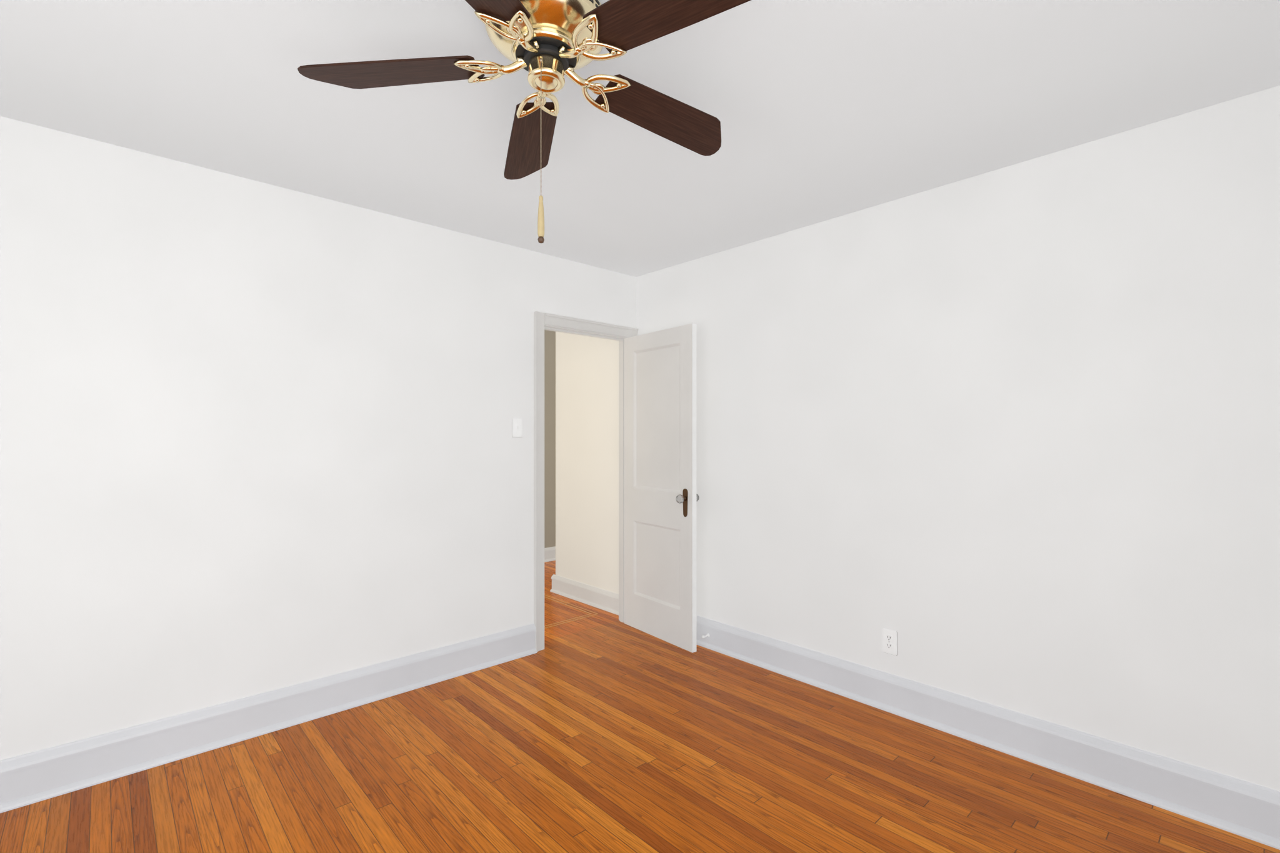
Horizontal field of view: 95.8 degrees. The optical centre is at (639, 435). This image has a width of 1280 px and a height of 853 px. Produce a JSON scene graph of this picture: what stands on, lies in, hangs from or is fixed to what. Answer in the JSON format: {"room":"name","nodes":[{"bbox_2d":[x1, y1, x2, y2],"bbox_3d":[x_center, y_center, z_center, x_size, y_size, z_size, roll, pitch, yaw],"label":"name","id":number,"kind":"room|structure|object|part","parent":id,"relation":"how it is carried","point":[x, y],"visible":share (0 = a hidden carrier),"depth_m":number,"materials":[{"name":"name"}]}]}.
{"room":"empty bedroom","nodes":[
{"label":"empty bedroom","id":0,"kind":"room"},
{"bbox_2d":[0,116,636,760],"bbox_3d":[-1.491,0.096,2.914,3.900,2.500,0.100,0,0,-43],"label":"wall","id":1,"kind":"structure","parent":0,"point":[255,437],"depth_m":2.57,"materials":[{"name":"paint"}]},
{"bbox_2d":[0,623,536,813],"bbox_3d":[-1.762,1.258,2.569,3.033,0.175,0.036,0,0,-43],"label":"baseboard","id":2,"kind":"structure","parent":1,"relation":"attached to","point":[26,779],"depth_m":2.54,"materials":[{"name":"paint"}]},
{"bbox_2d":[511,418,522,437],"bbox_3d":[-0.744,-0.048,3.529,0.072,0.118,0.016,0,0,-43],"label":"switch plate","id":3,"kind":"object","parent":1,"relation":"attached to","point":[517,424],"visible":1,"depth_m":3.52,"materials":[{"name":"white plastic"}]},
{"bbox_2d":[544,325,627,622],"bbox_3d":[-0.380,0.314,3.945,0.750,2.065,0.102,0,0,-43],"label":"door jamb","id":4,"kind":"object","parent":1,"relation":"attached to","point":[621,339],"depth_m":4.18,"materials":[{"name":"white wood"}]},
{"bbox_2d":[624,323,699,653],"bbox_3d":[0.118,0.321,3.854,0.170,2.030,0.710,0,0,-38],"label":"door","id":5,"kind":"structure","parent":4,"relation":"attached to","point":[660,366],"depth_m":3.81,"materials":[{"name":"paint"}]},
{"bbox_2d":[682,488,688,516],"bbox_3d":[0.298,0.418,3.622,0.044,0.177,0.044,0,0,-38],"label":"plate","id":6,"kind":"object","parent":5,"relation":"attached to","point":[685,492],"depth_m":3.61,"materials":[{"name":"brown metal"}]},
{"bbox_2d":[533,311,638,651],"bbox_3d":[-0.369,0.285,3.955,0.895,2.122,0.152,0,0,-43],"label":"door frame","id":7,"kind":"structure","parent":1,"relation":"in","point":[540,319],"depth_m":3.63,"materials":[{"name":"white wood"}]},
{"bbox_3d":[-0.369,0.285,3.955,0.895,2.122,0.152,0,0,-43],"label":"casing trim","id":8,"kind":"part","parent":7,"relation":"part of","materials":[{"name":"paint"}]},
{"bbox_2d":[544,330,555,548],"bbox_3d":[-1.971,0.096,5.416,3.480,2.500,0.140,0,0,-43],"label":"wall","id":9,"kind":"structure","parent":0,"point":[549,335],"depth_m":6.24,"materials":[{"name":"beige paint"}]},
{"bbox_2d":[544,546,555,562],"bbox_3d":[-1.911,1.274,5.351,3.200,0.144,0.036,0,0,-43],"label":"baseboard","id":10,"kind":"structure","parent":9,"relation":"attached to","point":[549,552],"depth_m":6.22,"materials":[{"name":"white wood"}]},
{"bbox_2d":[0,0,1279,276],"bbox_3d":[-0.236,-1.214,1.562,4.180,0.120,3.790,0,0,-43],"label":"ceiling","id":11,"kind":"structure","parent":0,"point":[825,110],"depth_m":1.98,"materials":[{"name":"paint"}]},
{"bbox_2d":[297,0,751,243],"bbox_3d":[-0.214,-0.833,1.603,1.230,0.643,1.256,0,0,-43],"label":"fan","id":12,"kind":"object","parent":11,"relation":"hanging from","point":[550,40],"visible":1,"depth_m":1.56,"materials":[{"name":"brown wood"}]},
{"bbox_3d":[-0.679,-1.001,1.596,0.475,0.006,0.158,-3,11,1],"label":"blade","id":13,"kind":"part","parent":12,"relation":"part of","materials":[{"name":"brown wood"}]},
{"bbox_3d":[-0.397,-1.001,1.188,0.158,0.006,0.475,12,7,18],"label":"blade","id":14,"kind":"part","parent":12,"relation":"part of","materials":[{"name":"brown wood"}]},
{"bbox_3d":[-0.377,-1.001,1.990,0.158,0.006,0.475,-11,0,-17],"label":"blade","id":15,"kind":"part","parent":12,"relation":"part of","materials":[{"name":"brown wood"}]},
{"bbox_3d":[-0.262,-0.818,1.540,0.014,0.368,0.013,0,0,-43],"label":"chain","id":16,"kind":"part","parent":12,"relation":"part of","materials":[{"name":"gold metal"}]},
{"bbox_3d":[0.091,-1.001,1.825,0.475,0.006,0.158,4,-13,-35],"label":"blade","id":17,"kind":"part","parent":12,"relation":"part of","materials":[{"name":"brown wood"}]},
{"bbox_3d":[0.079,-1.001,1.329,0.475,0.006,0.158,4,-9,37],"label":"blade","id":18,"kind":"part","parent":12,"relation":"part of","materials":[{"name":"brown wood"}]},
{"bbox_2d":[0,560,1279,852],"bbox_3d":[-0.611,1.406,2.701,5.180,0.120,5.970,0,0,-43],"label":"floor","id":19,"kind":"structure","parent":0,"point":[615,737],"depth_m":2.24,"materials":[{"name":"brown wood"}]},
{"bbox_2d":[544,594,598,628],"bbox_3d":[-1.563,1.345,4.318,1.904,0.001,1.624,0,0,-43],"label":"inlay","id":20,"kind":"object","parent":19,"relation":"on","point":[544,594],"visible":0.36,"depth_m":4.39,"materials":[{"name":"brown wood"}]},
{"bbox_2d":[555,331,618,594],"bbox_3d":[0.005,0.096,5.029,1.110,2.500,0.965,0,0,-43],"label":"wall","id":21,"kind":"structure","parent":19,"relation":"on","point":[587,367],"depth_m":4.67,"materials":[{"name":"beige paint"}]},
{"bbox_2d":[550,574,618,615],"bbox_3d":[-0.432,1.274,4.658,0.036,0.144,0.975,0,0,-43],"label":"baseboard","id":22,"kind":"object","parent":21,"relation":"attached to","point":[602,599],"depth_m":4.65,"materials":[{"name":"white wood"}]},
{"bbox_2d":[636,85,1279,791],"bbox_3d":[1.245,0.096,2.936,0.140,2.500,3.790,0,0,-43],"label":"wall","id":23,"kind":"structure","parent":0,"point":[1019,424],"depth_m":2.42,"materials":[{"name":"paint"}]},
{"bbox_2d":[701,633,709,638],"bbox_3d":[0.414,1.268,3.659,0.055,0.021,0.022,0,0,-43],"label":"door stop","id":24,"kind":"object","parent":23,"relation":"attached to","point":[703,637],"visible":1,"depth_m":3.65,"materials":[{"name":"white plastic"}]},
{"bbox_2d":[881,628,897,656],"bbox_3d":[1.227,1.014,2.846,0.009,0.120,0.074,0,0,-43],"label":"outlet plate","id":25,"kind":"object","parent":23,"relation":"attached to","point":[889,637],"visible":1,"depth_m":2.84,"materials":[{"name":"white plastic"}]},
{"bbox_2d":[696,615,1279,849],"bbox_3d":[1.167,1.258,2.891,0.036,0.175,3.550,0,0,-43],"label":"baseboard","id":26,"kind":"structure","parent":23,"relation":"attached to","point":[1247,810],"depth_m":2.39,"materials":[{"name":"paint"}]}
]}

